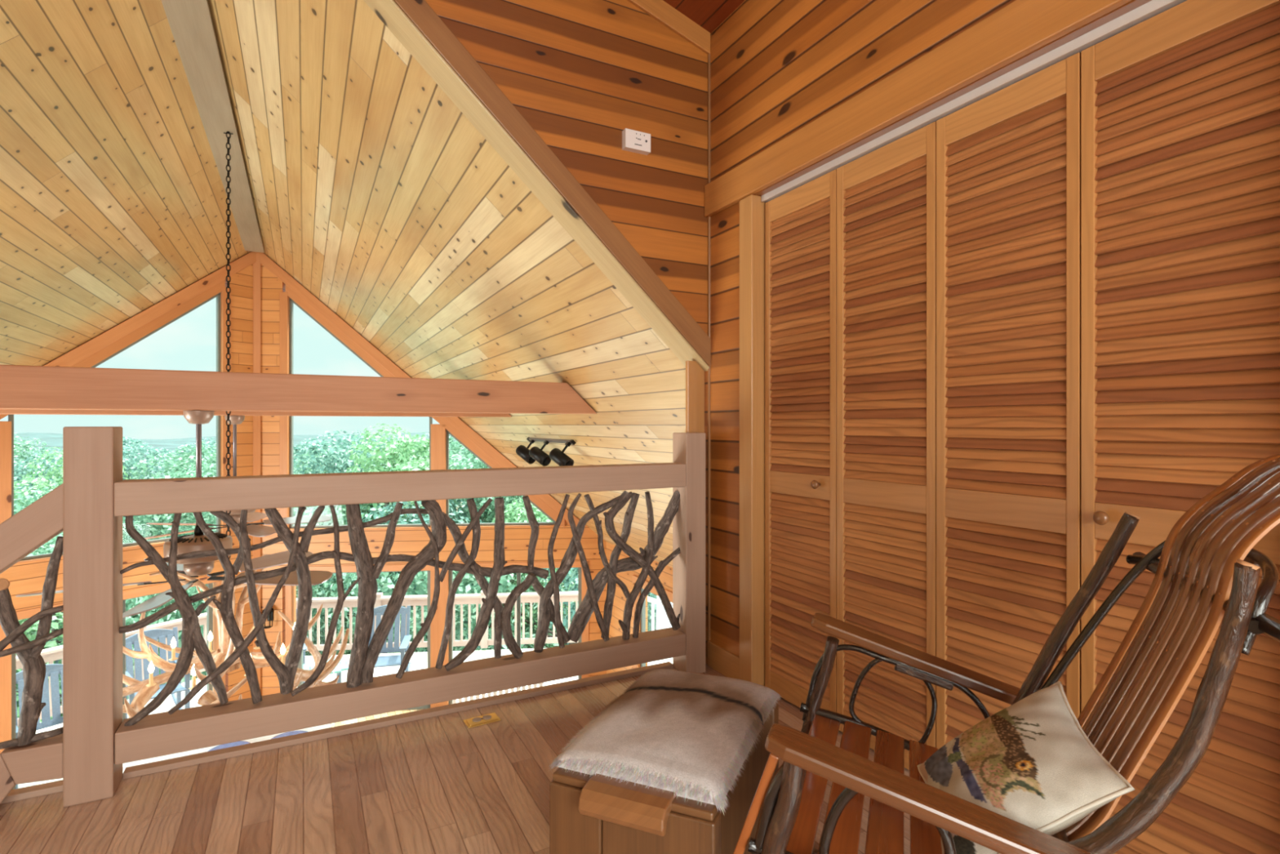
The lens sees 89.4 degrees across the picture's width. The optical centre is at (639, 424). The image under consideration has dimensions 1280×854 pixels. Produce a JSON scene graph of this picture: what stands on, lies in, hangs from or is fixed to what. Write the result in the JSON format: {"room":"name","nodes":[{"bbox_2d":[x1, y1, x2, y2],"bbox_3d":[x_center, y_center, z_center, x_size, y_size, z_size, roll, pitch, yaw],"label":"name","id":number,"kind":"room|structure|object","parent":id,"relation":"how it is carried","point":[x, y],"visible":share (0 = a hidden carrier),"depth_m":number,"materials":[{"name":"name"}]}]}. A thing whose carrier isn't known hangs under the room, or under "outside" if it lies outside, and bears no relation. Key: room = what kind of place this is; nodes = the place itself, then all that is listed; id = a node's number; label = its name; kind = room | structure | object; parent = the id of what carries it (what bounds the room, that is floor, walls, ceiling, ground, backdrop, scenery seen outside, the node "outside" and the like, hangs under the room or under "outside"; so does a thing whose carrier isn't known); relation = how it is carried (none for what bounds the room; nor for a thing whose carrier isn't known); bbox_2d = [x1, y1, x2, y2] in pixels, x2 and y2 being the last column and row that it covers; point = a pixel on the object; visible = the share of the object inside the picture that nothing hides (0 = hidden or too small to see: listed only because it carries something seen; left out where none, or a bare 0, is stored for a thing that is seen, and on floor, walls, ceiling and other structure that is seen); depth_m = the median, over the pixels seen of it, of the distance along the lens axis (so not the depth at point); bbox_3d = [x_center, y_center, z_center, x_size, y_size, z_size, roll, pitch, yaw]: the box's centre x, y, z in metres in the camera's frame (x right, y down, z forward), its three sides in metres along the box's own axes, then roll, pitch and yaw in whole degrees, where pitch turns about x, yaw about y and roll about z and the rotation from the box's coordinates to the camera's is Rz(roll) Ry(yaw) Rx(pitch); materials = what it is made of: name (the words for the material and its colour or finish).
{"room":"cabin loft","nodes":[
{"label":"cabin loft","id":0,"kind":"room"},
{"bbox_2d":[0,0,250,365],"bbox_3d":[-4.084,-0.346,1.966,4.370,4.184,12.460,0,0,-28],"label":"ceiling","id":1,"kind":"structure","parent":0,"point":[113,194],"depth_m":4.39,"materials":[{"name":"brown wood"}]},
{"bbox_2d":[161,0,264,253],"bbox_3d":[-2.346,-2.210,3.316,0.210,0.020,11.050,0,0,-28],"label":"trim","id":2,"kind":"structure","parent":1,"relation":"attached to","point":[190,21],"depth_m":4.33,"materials":[{"name":"beige wood"}]},
{"bbox_2d":[0,408,511,417],"bbox_3d":[-3.439,-0.188,5.459,4.787,0.215,0.140,0,0,-28],"label":"ceiling beam","id":3,"kind":"structure","parent":1,"relation":"attached to","point":[11,411],"depth_m":5.46,"materials":[{"name":"brown wood"}]},
{"bbox_2d":[144,415,331,539],"bbox_3d":[-3.400,0.392,5.501,1.397,0.944,1.417,0,0,-28],"label":"ceiling fan","id":4,"kind":"object","parent":3,"relation":"hanging from","point":[257,530],"visible":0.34,"depth_m":5.45,"materials":[{"name":"brown wood"}]},
{"bbox_2d":[0,364,596,413],"bbox_3d":[-2.460,-0.188,3.578,4.787,0.215,0.140,0,0,-28],"label":"ceiling beam","id":5,"kind":"structure","parent":1,"relation":"attached to","point":[21,387],"depth_m":3.67,"materials":[{"name":"brown wood"}]},
{"bbox_2d":[15,410,332,617],"bbox_3d":[-2.473,0.392,3.550,1.397,0.944,1.417,0,0,-28],"label":"ceiling fan","id":6,"kind":"object","parent":5,"relation":"hanging from","point":[192,567],"visible":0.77,"depth_m":3.53,"materials":[{"name":"black metal"}]},
{"bbox_2d":[168,533,226,542],"bbox_3d":[-2.447,0.624,3.585,0.267,0.021,0.267,0,0,-27],"label":"vent","id":7,"kind":"object","parent":6,"relation":"attached to","point":[197,537],"depth_m":3.53,"materials":[{"name":"black metal"}]},
{"bbox_2d":[0,263,253,701],"bbox_3d":[-6.296,0.758,6.460,0.140,6.113,4.750,0,0,32],"label":"wall","id":8,"kind":"structure","parent":0,"point":[28,577],"depth_m":8.20,"materials":[{"name":"brown wood"}]},
{"bbox_2d":[11,599,124,789],"bbox_3d":[-6.047,2.865,6.856,0.050,1.900,0.954,0,0,32],"label":"window","id":9,"kind":"structure","parent":8,"relation":"in","point":[13,655],"depth_m":6.46,"materials":[{"name":"clear glass"}]},
{"bbox_2d":[0,279,225,419],"bbox_3d":[-6.156,-0.386,6.655,0.130,2.902,3.469,0,0,32],"label":"trim","id":10,"kind":"structure","parent":8,"relation":"attached to","point":[152,326],"depth_m":7.39,"materials":[{"name":"brown wood"}]},
{"bbox_2d":[8,292,220,560],"bbox_3d":[-5.781,-0.155,7.290,0.050,3.039,1.972,0,0,32],"label":"window","id":11,"kind":"structure","parent":8,"relation":"in","point":[11,417],"depth_m":7.71,"materials":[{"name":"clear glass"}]},
{"bbox_2d":[0,287,231,753],"bbox_3d":[-6.281,1.045,6.461,0.144,5.539,4.069,0,0,32],"label":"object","id":12,"kind":"structure","parent":8,"relation":"attached to","point":[5,426],"depth_m":6.39,"materials":[{"name":"brown wood"}]},
{"bbox_2d":[15,541,222,619],"bbox_3d":[-6.292,1.655,6.409,0.120,0.580,3.969,0,0,32],"label":"trim","id":13,"kind":"structure","parent":8,"relation":"attached to","point":[24,614],"depth_m":7.28,"materials":[{"name":"brown wood"}]},
{"bbox_2d":[43,251,256,366],"bbox_3d":[-6.113,-0.597,6.729,0.170,3.432,4.100,0,0,32],"label":"trim","id":14,"kind":"structure","parent":8,"relation":"attached to","point":[82,352],"depth_m":7.39,"materials":[{"name":"brown wood"}]},
{"bbox_2d":[122,582,213,720],"bbox_3d":[-5.571,2.865,7.632,0.050,1.900,0.947,0,0,32],"label":"window","id":15,"kind":"structure","parent":8,"relation":"in","point":[209,609],"depth_m":7.99,"materials":[{"name":"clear glass"}]},
{"bbox_2d":[253,252,261,692],"bbox_3d":[-4.993,0.755,8.428,0.085,6.100,0.050,0,0,-28],"label":"trim","id":16,"kind":"structure","parent":8,"relation":"attached to","point":[257,265],"depth_m":8.41,"materials":[{"name":"brown wood"}]},
{"bbox_2d":[122,626,181,717],"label":"antler chandelier","id":17,"kind":"object","parent":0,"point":[146,690],"depth_m":4.59,"materials":[{"name":"metal"}]},
{"bbox_2d":[226,410,231,476],"label":"chain","id":18,"kind":"object","parent":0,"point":[228,414],"depth_m":4.85,"materials":[{"name":"metal"}]},
{"bbox_2d":[17,648,672,788],"bbox_3d":[-4.673,3.845,8.360,12.490,0.001,5.555,0,0,-28],"label":"floor","id":19,"kind":"structure","parent":0,"point":[419,660],"depth_m":10.02,"materials":[{"name":"grey wood"}]},
{"bbox_2d":[15,663,62,788],"bbox_3d":[-6.606,3.297,7.171,0.982,1.104,0.700,0,0,37],"label":"rocking chair","id":20,"kind":"object","parent":19,"relation":"on","point":[53,670],"visible":0.11,"depth_m":7.37,"materials":[{"name":"blue wood"}]},
{"bbox_2d":[15,612,206,723],"bbox_3d":[-7.316,3.315,8.845,0.140,0.960,4.425,0,0,31],"label":"deck railing","id":21,"kind":"object","parent":19,"relation":"on","point":[49,655],"visible":0.07,"depth_m":9.10,"materials":[{"name":"beige wood"}]},
{"bbox_2d":[125,626,190,718],"bbox_3d":[-6.336,3.297,8.441,0.982,1.104,0.700,0,0,43],"label":"rocking chair","id":22,"kind":"object","parent":19,"relation":"on","point":[161,634],"visible":0.28,"depth_m":8.54,"materials":[{"name":"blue wood"}]},
{"bbox_2d":[302,657,348,683],"bbox_3d":[-4.355,3.592,8.950,0.556,0.506,0.560,0,0,-28],"label":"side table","id":23,"kind":"object","parent":19,"relation":"on","point":[344,664],"visible":0.33,"depth_m":8.93,"materials":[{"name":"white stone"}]},
{"bbox_2d":[368,604,411,671],"bbox_3d":[-3.770,3.297,9.553,0.700,1.104,0.982,0,0,-12],"label":"rocking chair","id":24,"kind":"object","parent":19,"relation":"on","point":[396,660],"visible":0.31,"depth_m":9.76,"materials":[{"name":"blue wood"}]},
{"bbox_2d":[296,590,577,651],"bbox_3d":[-3.398,3.315,10.977,5.625,0.960,0.140,0,0,-6],"label":"deck railing","id":25,"kind":"object","parent":19,"relation":"on","point":[564,596],"visible":0.26,"depth_m":10.98,"materials":[{"name":"beige wood"}]},
{"bbox_2d":[331,708,425,727],"bbox_3d":[-3.254,3.815,5.168,8.600,0.001,7.574,0,0,-28],"label":"floor","id":26,"kind":"structure","parent":0,"point":[402,711],"depth_m":8.44,"materials":[{"name":"brown wood"}]},
{"bbox_2d":[122,723,331,773],"bbox_3d":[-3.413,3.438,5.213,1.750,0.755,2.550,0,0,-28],"label":"rug","id":27,"kind":"object","parent":26,"relation":"on","point":[125,765],"visible":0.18,"depth_m":6.04,"materials":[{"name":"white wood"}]},
{"bbox_2d":[452,682,543,703],"bbox_3d":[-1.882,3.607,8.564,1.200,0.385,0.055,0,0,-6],"label":"slatted bench","id":28,"kind":"object","parent":26,"relation":"on","point":[495,693],"visible":0.06,"depth_m":8.54,"materials":[{"name":"white wood"}]},
{"bbox_2d":[261,264,606,695],"bbox_3d":[-2.732,0.758,8.736,4.560,6.113,0.140,0,0,-6],"label":"wall","id":29,"kind":"structure","parent":0,"point":[409,541],"depth_m":8.54,"materials":[{"name":"brown wood"}]},
{"bbox_2d":[288,297,432,528],"bbox_3d":[-3.726,-0.164,8.636,1.848,3.058,0.050,0,0,-5],"label":"window","id":30,"kind":"structure","parent":29,"relation":"in","point":[291,301],"depth_m":8.55,"materials":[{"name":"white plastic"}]},
{"bbox_2d":[297,570,430,709],"bbox_3d":[-3.668,2.865,8.641,1.720,1.900,0.050,0,0,-5],"label":"window","id":31,"kind":"structure","parent":29,"relation":"in","point":[300,662],"depth_m":8.70,"materials":[{"name":"white plastic"}]},
{"bbox_2d":[260,252,579,528],"bbox_3d":[-2.903,-0.414,8.705,4.215,3.798,0.170,0,0,-6],"label":"trim","id":32,"kind":"structure","parent":29,"relation":"attached to","point":[265,260],"depth_m":8.56,"materials":[{"name":"brown wood"}]},
{"bbox_2d":[280,292,588,707],"bbox_3d":[-2.715,1.036,8.726,4.038,5.558,0.144,0,0,-6],"label":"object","id":33,"kind":"structure","parent":29,"relation":"attached to","point":[437,430],"depth_m":8.65,"materials":[{"name":"brown wood"}]},
{"bbox_2d":[289,524,588,572],"bbox_3d":[-2.664,1.655,8.713,3.938,0.580,0.120,0,0,-6],"label":"trim","id":34,"kind":"structure","parent":29,"relation":"attached to","point":[396,567],"depth_m":8.64,"materials":[{"name":"brown wood"}]},
{"bbox_2d":[448,569,519,704],"bbox_3d":[-2.110,2.865,8.791,0.950,1.900,0.050,0,0,-6],"label":"window","id":35,"kind":"structure","parent":29,"relation":"in","point":[451,572],"depth_m":8.72,"materials":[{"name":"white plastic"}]},
{"bbox_2d":[445,429,555,526],"bbox_3d":[-1.868,0.718,8.814,1.545,1.340,0.050,0,0,-6],"label":"window","id":36,"kind":"structure","parent":29,"relation":"in","point":[447,433],"depth_m":8.75,"materials":[{"name":"white plastic"}]},
{"bbox_2d":[516,567,581,690],"bbox_3d":[-1.241,2.865,8.875,0.875,1.900,0.050,0,0,-5],"label":"window","id":37,"kind":"structure","parent":29,"relation":"in","point":[579,568],"depth_m":8.81,"materials":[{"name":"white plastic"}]},
{"bbox_2d":[207,0,685,567],"bbox_3d":[-1.364,-0.318,6.269,4.430,4.240,7.340,0,0,-28],"label":"ceiling","id":38,"kind":"structure","parent":0,"point":[371,188],"depth_m":3.94,"materials":[{"name":"brown wood"}]},
{"bbox_2d":[177,571,209,592],"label":"antler chandelier","id":39,"kind":"object","parent":38,"relation":"hanging from","point":[202,586],"depth_m":4.77,"materials":[{"name":"metal"}]},
{"bbox_2d":[249,644,269,667],"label":"antler chandelier","id":40,"kind":"object","parent":38,"relation":"hanging from","point":[259,660],"depth_m":4.88,"materials":[{"name":"metal"}]},
{"bbox_2d":[273,631,290,664],"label":"antler chandelier","id":41,"kind":"object","parent":38,"relation":"hanging from","point":[281,651],"depth_m":4.99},
{"bbox_2d":[515,437,576,466],"bbox_3d":[-0.939,0.265,6.206,0.194,0.273,1.313,0,0,-28],"label":"track light","id":42,"kind":"object","parent":38,"relation":"attached to","point":[558,456],"visible":0.98,"depth_m":6.19,"materials":[{"name":"black metal"}]},
{"bbox_2d":[0,662,910,853],"bbox_3d":[-0.333,1.240,-0.173,5.650,0.250,5.200,0,0,-28],"label":"floor","id":43,"kind":"structure","parent":0,"point":[437,784],"depth_m":1.93,"materials":[{"name":"brown wood"}]},
{"bbox_2d":[0,661,673,804],"bbox_3d":[-1.231,1.105,2.262,3.105,0.020,0.043,0,0,-28],"label":"trim","id":44,"kind":"structure","parent":43,"relation":"on","point":[45,788],"depth_m":2.32,"materials":[{"name":"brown wood"}]},
{"bbox_2d":[62,426,705,806],"bbox_3d":[-0.717,0.560,2.448,2.233,1.110,0.137,0,0,-28],"label":"balcony railing","id":45,"kind":"object","parent":43,"relation":"on","point":[97,741],"visible":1,"depth_m":2.23,"materials":[{"name":"brown wood"}]},
{"bbox_2d":[0,483,62,803],"bbox_3d":[-1.820,0.677,1.874,0.267,1.025,0.100,0,0,-28],"label":"stair railing","id":46,"kind":"object","parent":45,"relation":"attached to","point":[31,757],"visible":0.91,"depth_m":1.87,"materials":[{"name":"brown wood"}]},
{"bbox_2d":[462,712,501,728],"bbox_3d":[-0.596,1.109,2.437,0.124,0.011,0.072,0,0,-32],"label":"floor outlet","id":47,"kind":"object","parent":43,"relation":"on","point":[490,717],"visible":1,"depth_m":2.42,"materials":[{"name":"gold metal"}]},
{"bbox_2d":[547,668,780,853],"bbox_3d":[0.091,0.877,1.481,0.382,0.476,0.664,0,0,24],"label":"ottoman","id":48,"kind":"object","parent":43,"relation":"on","point":[675,763],"visible":1,"depth_m":1.28,"materials":[{"name":"beige fabric"}]},
{"bbox_2d":[733,453,1279,853],"bbox_3d":[0.703,0.579,1.205,0.936,1.071,0.688,0,0,22],"label":"rocking chair","id":49,"kind":"object","parent":43,"relation":"on","point":[1208,566],"visible":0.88,"depth_m":1.08,"materials":[{"name":"brown wood"}]},
{"bbox_2d":[917,680,1134,853],"bbox_3d":[0.641,0.603,1.131,0.245,0.255,0.354,0,0,16],"label":"pillow","id":50,"kind":"object","parent":49,"relation":"on","point":[1031,762],"visible":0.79,"depth_m":1.04,"materials":[{"name":"beige fabric"}]},
{"bbox_2d":[425,0,707,334],"bbox_3d":[-0.643,-1.334,2.557,2.280,2.272,0.100,0,0,-28],"label":"wall","id":51,"kind":"structure","parent":0,"point":[581,73],"depth_m":2.79,"materials":[{"name":"orange wood"}]},
{"bbox_2d":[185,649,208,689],"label":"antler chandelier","id":52,"kind":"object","parent":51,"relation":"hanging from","point":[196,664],"depth_m":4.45,"materials":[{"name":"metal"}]},
{"bbox_2d":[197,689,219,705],"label":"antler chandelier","id":53,"kind":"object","parent":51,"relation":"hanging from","point":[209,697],"depth_m":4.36,"materials":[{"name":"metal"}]},
{"bbox_2d":[207,600,235,667],"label":"antler chandelier","id":54,"kind":"object","parent":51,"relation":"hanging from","point":[226,646],"depth_m":4.77,"materials":[{"name":"metal"}]},
{"bbox_2d":[223,131,233,372],"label":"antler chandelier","id":55,"kind":"object","parent":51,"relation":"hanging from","point":[228,132],"depth_m":4.85,"materials":[{"name":"metal"}]},
{"bbox_2d":[232,583,254,639],"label":"antler chandelier","id":56,"kind":"object","parent":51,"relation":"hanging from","point":[242,600],"depth_m":4.89,"materials":[{"name":"metal"}]},
{"bbox_2d":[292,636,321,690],"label":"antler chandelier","id":57,"kind":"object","parent":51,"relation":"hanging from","point":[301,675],"depth_m":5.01,"materials":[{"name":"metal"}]},
{"bbox_2d":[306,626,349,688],"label":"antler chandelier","id":58,"kind":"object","parent":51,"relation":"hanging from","point":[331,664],"depth_m":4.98,"materials":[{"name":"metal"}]},
{"bbox_2d":[363,0,709,371],"bbox_3d":[-0.687,-1.279,2.560,2.205,2.061,0.170,0,0,-28],"label":"trim","id":59,"kind":"structure","parent":51,"relation":"attached to","point":[388,12],"depth_m":2.66,"materials":[{"name":"brown wood"}]},
{"bbox_2d":[393,0,711,366],"bbox_3d":[-0.686,-1.354,2.557,2.205,2.182,0.170,0,0,-28],"label":"trim","id":60,"kind":"structure","parent":51,"relation":"attached to","point":[420,12],"depth_m":2.63,"materials":[{"name":"orange wood"}]},
{"bbox_2d":[622,128,650,155],"bbox_3d":[-0.015,-1.229,2.807,0.122,0.080,0.037,0,0,-28],"label":"fire alarm","id":61,"kind":"object","parent":51,"relation":"attached to","point":[634,141],"visible":1,"depth_m":2.79,"materials":[{"name":"white plastic"}]},
{"bbox_2d":[626,0,710,54],"bbox_3d":[-0.652,-2.098,2.488,2.200,0.763,0.016,0,0,-28],"label":"trim","id":62,"kind":"structure","parent":51,"relation":"attached to","point":[660,11],"depth_m":2.91,"materials":[{"name":"orange wood"}]},
{"bbox_2d":[685,360,704,432],"bbox_3d":[0.262,0.408,3.027,0.104,1.413,0.022,0,0,-28],"label":"trim","id":63,"kind":"structure","parent":51,"relation":"attached to","point":[695,374],"depth_m":3.01,"materials":[{"name":"brown wood"}]},
{"bbox_2d":[606,542,672,673],"bbox_3d":[0.911,2.700,6.393,0.140,2.230,5.900,0,0,-28],"label":"wall","id":64,"kind":"structure","parent":0,"point":[665,577],"depth_m":8.41,"materials":[{"name":"brown wood"}]},
{"bbox_2d":[640,587,645,666],"bbox_3d":[0.387,2.520,7.389,0.050,1.090,1.550,0,0,-28],"label":"window","id":65,"kind":"structure","parent":64,"relation":"in","point":[643,610],"depth_m":8.04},
{"bbox_2d":[631,574,672,668],"bbox_3d":[0.314,2.510,7.356,0.030,1.250,1.760,0,0,-28],"label":"trim","id":66,"kind":"structure","parent":64,"relation":"attached to","point":[669,593],"depth_m":7.83,"materials":[{"name":"brown wood"}]},
{"bbox_2d":[656,595,672,629],"bbox_3d":[2.116,3.865,10.910,6.170,0.001,8.600,0,0,-28],"label":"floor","id":67,"kind":"structure","parent":0,"point":[663,611],"depth_m":12.97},
{"bbox_2d":[647,595,672,630],"bbox_3d":[0.748,3.540,10.908,1.664,1.510,0.058,0,0,-13],"label":"stair railing","id":68,"kind":"object","parent":67,"relation":"on","point":[653,601],"visible":0.07,"depth_m":10.77,"materials":[{"name":"white wood"}]},
{"bbox_2d":[662,0,745,33],"bbox_3d":[0.568,-2.175,0.251,2.300,0.790,5.120,0,0,-28],"label":"ceiling","id":69,"kind":"structure","parent":0,"point":[708,15],"depth_m":2.87,"materials":[{"name":"brown wood"}]},
{"bbox_2d":[704,0,1151,664],"bbox_3d":[1.503,-0.357,0.816,0.080,2.945,5.260,0,0,-28],"label":"wall","id":70,"kind":"structure","parent":0,"point":[777,67],"depth_m":2.63,"materials":[{"name":"orange wood"}]},
{"bbox_2d":[707,53,710,639],"bbox_3d":[0.322,-0.360,2.995,0.014,2.710,0.014,0,0,-28],"label":"trim","id":71,"kind":"structure","parent":70,"relation":"attached to","point":[708,55],"depth_m":2.99,"materials":[{"name":"orange wood"}]},
{"bbox_2d":[707,640,739,679],"bbox_3d":[0.374,1.058,2.886,0.011,0.115,0.249,0,0,-28],"label":"baseboard","id":72,"kind":"structure","parent":70,"relation":"attached to","point":[725,662],"depth_m":2.88,"materials":[{"name":"brown wood"}]},
{"bbox_2d":[739,195,764,685],"bbox_3d":[0.476,0.077,2.745,0.071,2.075,0.089,0,0,-28],"label":"trim","id":73,"kind":"structure","parent":70,"relation":"attached to","point":[752,211],"depth_m":2.71,"materials":[{"name":"brown wood"}]},
{"bbox_2d":[764,168,836,712],"bbox_3d":[0.615,0.086,2.527,0.062,2.033,0.408,0,0,-28],"label":"door","id":74,"kind":"structure","parent":70,"relation":"in","point":[801,315],"depth_m":2.53,"materials":[{"name":"brown wood"}]},
{"bbox_2d":[836,121,936,769],"bbox_3d":[0.821,0.086,2.168,0.028,2.033,0.411,0,0,-28],"label":"door","id":75,"kind":"structure","parent":70,"relation":"in","point":[886,303],"depth_m":2.15,"materials":[{"name":"brown wood"}]},
{"bbox_2d":[704,0,1133,217],"bbox_3d":[0.935,-1.034,1.790,0.028,0.143,2.712,0,0,-28],"label":"trim","id":76,"kind":"structure","parent":70,"relation":"attached to","point":[1022,27],"depth_m":1.95,"materials":[{"name":"orange wood"}]},
{"bbox_2d":[760,0,1186,202],"bbox_3d":[0.910,-0.947,1.972,0.034,0.026,1.678,0,0,-28],"label":"closet door track","id":77,"kind":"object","parent":70,"relation":"attached to","point":[1152,8],"depth_m":1.79,"materials":[{"name":"white metal"}]},
{"bbox_2d":[936,52,1080,749],"bbox_3d":[1.012,0.086,1.800,0.028,2.033,0.411,0,0,-28],"label":"door","id":78,"kind":"structure","parent":70,"relation":"in","point":[1008,302],"depth_m":1.78,"materials":[{"name":"brown wood"}]},
{"bbox_2d":[1080,0,1279,853],"bbox_3d":[1.188,0.086,1.425,0.062,2.033,0.410,0,0,-28],"label":"door","id":79,"kind":"structure","parent":70,"relation":"in","point":[1180,254],"depth_m":1.43,"materials":[{"name":"brown wood"}]},
{"bbox_2d":[774,17,1279,286],"bbox_3d":[1.217,0.015,2.156,0.650,2.200,2.700,0,0,-28],"label":"wall","id":80,"kind":"structure","parent":0,"point":[1277,18],"depth_m":2.12,"materials":[{"name":"brown wood"}]},
{"label":"outside","id":81,"kind":"structure","parent":0,"visible":0},
{"bbox_2d":[13,431,656,697],"bbox_3d":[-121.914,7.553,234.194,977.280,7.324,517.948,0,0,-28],"label":"hill","id":82,"kind":"structure","parent":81,"point":[51,439],"depth_m":265.02,"materials":[{"name":"green plant"}]},
{"bbox_2d":[13,432,56,502],"bbox_3d":[-35.206,5.260,35.894,6.198,9.830,5.991,0,0,-45],"label":"tree","id":83,"kind":"object","parent":82,"relation":"on","point":[28,448],"visible":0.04,"depth_m":36.47,"materials":[{"name":"green plant"}]},
{"bbox_2d":[13,446,62,510],"bbox_3d":[-28.055,5.489,30.587,5.539,8.891,5.315,0,0,22],"label":"tree","id":84,"kind":"object","parent":82,"relation":"on","point":[21,464],"visible":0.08,"depth_m":30.11,"materials":[{"name":"green plant"}]},
{"bbox_2d":[15,612,62,722],"bbox_3d":[-12.425,7.068,11.990,5.392,9.820,5.279,0,0,-8],"label":"tree","id":85,"kind":"object","parent":82,"relation":"on","point":[33,628],"visible":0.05,"depth_m":13.07,"materials":[{"name":"green plant"}]},
{"bbox_2d":[13,446,134,644],"bbox_3d":[-22.605,5.438,24.936,5.049,9.148,5.427,0,0,-31],"label":"tree","id":86,"kind":"object","parent":82,"relation":"on","point":[38,485],"visible":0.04,"depth_m":24.11,"materials":[{"name":"green plant"}]},
{"bbox_2d":[13,483,168,712],"bbox_3d":[-17.524,7.001,19.096,6.650,10.516,6.456,0,0,3],"label":"tree","id":87,"kind":"object","parent":82,"relation":"on","point":[17,508],"visible":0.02,"depth_m":19.12,"materials":[{"name":"green plant"}]},
{"bbox_2d":[15,531,179,712],"bbox_3d":[-13.682,6.401,14.821,5.917,8.273,5.325,0,0,-5],"label":"tree","id":88,"kind":"object","parent":82,"relation":"on","point":[48,544],"visible":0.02,"depth_m":14.68,"materials":[{"name":"green plant"}]},
{"bbox_2d":[46,436,154,518],"bbox_3d":[-38.139,5.818,45.713,6.594,10.732,6.629,0,0,-29],"label":"tree","id":89,"kind":"object","parent":82,"relation":"on","point":[124,438],"visible":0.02,"depth_m":47.35,"materials":[{"name":"green plant"}]},
{"bbox_2d":[50,584,206,719],"bbox_3d":[-9.979,7.384,14.859,5.810,9.796,6.309,0,0,-32],"label":"tree","id":90,"kind":"object","parent":82,"relation":"on","point":[171,615],"visible":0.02,"depth_m":14.38,"materials":[{"name":"green plant"}]},
{"bbox_2d":[122,441,182,541],"bbox_3d":[-30.181,6.423,38.108,6.094,10.873,6.997,0,0,-21],"label":"tree","id":91,"kind":"object","parent":82,"relation":"on","point":[126,461],"visible":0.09,"depth_m":38.40,"materials":[{"name":"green plant"}]},
{"bbox_2d":[122,462,216,679],"bbox_3d":[-15.505,5.879,21.912,6.269,9.260,6.370,0,0,-8],"label":"tree","id":92,"kind":"object","parent":82,"relation":"on","point":[184,473],"visible":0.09,"depth_m":21.70,"materials":[{"name":"green plant"}]},
{"bbox_2d":[124,441,216,608],"bbox_3d":[-18.820,5.289,28.146,5.430,9.136,6.714,0,0,40],"label":"tree","id":93,"kind":"object","parent":82,"relation":"on","point":[186,458],"visible":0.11,"depth_m":27.09,"materials":[{"name":"green plant"}]},
{"bbox_2d":[132,440,216,542],"bbox_3d":[-22.912,6.193,33.706,6.279,10.377,6.352,0,0,-3],"label":"tree","id":94,"kind":"object","parent":82,"relation":"on","point":[207,446],"visible":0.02,"depth_m":33.06,"materials":[{"name":"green plant"}]},
{"bbox_2d":[173,506,355,679],"bbox_3d":[-11.623,5.638,19.828,5.541,8.387,5.349,0,0,-11],"label":"tree","id":95,"kind":"object","parent":82,"relation":"on","point":[315,593],"visible":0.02,"depth_m":19.84,"materials":[{"name":"green plant"}]},
{"bbox_2d":[293,444,355,597],"bbox_3d":[-14.874,5.327,30.103,5.419,8.810,5.062,0,0,30],"label":"tree","id":96,"kind":"object","parent":82,"relation":"on","point":[305,454],"visible":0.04,"depth_m":29.66,"materials":[{"name":"green plant"}]},
{"bbox_2d":[293,429,404,643],"bbox_3d":[-12.552,5.287,27.561,6.152,10.203,6.404,0,0,-24],"label":"tree","id":97,"kind":"object","parent":82,"relation":"on","point":[335,458],"visible":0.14,"depth_m":26.39,"materials":[{"name":"green plant"}]},
{"bbox_2d":[315,430,389,512],"bbox_3d":[-21.023,5.494,47.042,6.380,10.256,6.315,0,0,-32],"label":"tree","id":98,"kind":"object","parent":82,"relation":"on","point":[357,431],"visible":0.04,"depth_m":46.48,"materials":[{"name":"green plant"}]},
{"bbox_2d":[294,463,415,654],"bbox_3d":[-10.156,6.758,24.605,7.050,10.548,6.644,0,0,-22],"label":"tree","id":99,"kind":"object","parent":82,"relation":"on","point":[326,509],"visible":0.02,"depth_m":23.02,"materials":[{"name":"green plant"}]},
{"bbox_2d":[305,422,462,655],"bbox_3d":[-9.429,5.271,23.103,6.502,10.646,5.742,0,0,20],"label":"tree","id":100,"kind":"object","parent":82,"relation":"on","point":[404,446],"visible":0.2,"depth_m":23.12,"materials":[{"name":"green plant"}]},
{"bbox_2d":[318,498,491,652],"bbox_3d":[-7.361,7.085,20.989,5.916,10.279,6.115,0,0,-33],"label":"tree","id":101,"kind":"object","parent":82,"relation":"on","point":[460,512],"visible":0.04,"depth_m":20.82,"materials":[{"name":"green plant"}]},
{"bbox_2d":[316,570,559,653],"bbox_3d":[-5.553,7.568,16.366,7.480,10.107,6.229,0,0,4],"label":"tree","id":102,"kind":"object","parent":82,"relation":"on","point":[421,588],"visible":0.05,"depth_m":16.15,"materials":[{"name":"green plant"}]},
{"bbox_2d":[393,431,524,630],"bbox_3d":[-7.577,5.836,26.485,7.489,11.226,7.168,0,0,-32],"label":"tree","id":103,"kind":"object","parent":82,"relation":"on","point":[453,445],"visible":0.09,"depth_m":25.68,"materials":[{"name":"green plant"}]},
{"bbox_2d":[402,451,573,648],"bbox_3d":[-5.488,5.793,23.739,6.777,10.291,6.868,0,0,-12],"label":"tree","id":104,"kind":"object","parent":82,"relation":"on","point":[477,465],"visible":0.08,"depth_m":23.29,"materials":[{"name":"green plant"}]},
{"bbox_2d":[488,498,575,648],"bbox_3d":[-3.022,6.236,22.267,4.544,8.039,4.710,0,0,38],"label":"tree","id":105,"kind":"object","parent":82,"relation":"on","point":[516,517],"visible":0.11,"depth_m":21.46,"materials":[{"name":"green plant"}]},
{"bbox_2d":[535,567,656,644],"bbox_3d":[-0.629,6.903,16.487,5.200,9.136,5.170,0,0,-9],"label":"tree","id":106,"kind":"object","parent":82,"relation":"on","point":[568,579],"visible":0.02,"depth_m":16.01,"materials":[{"name":"green plant"}]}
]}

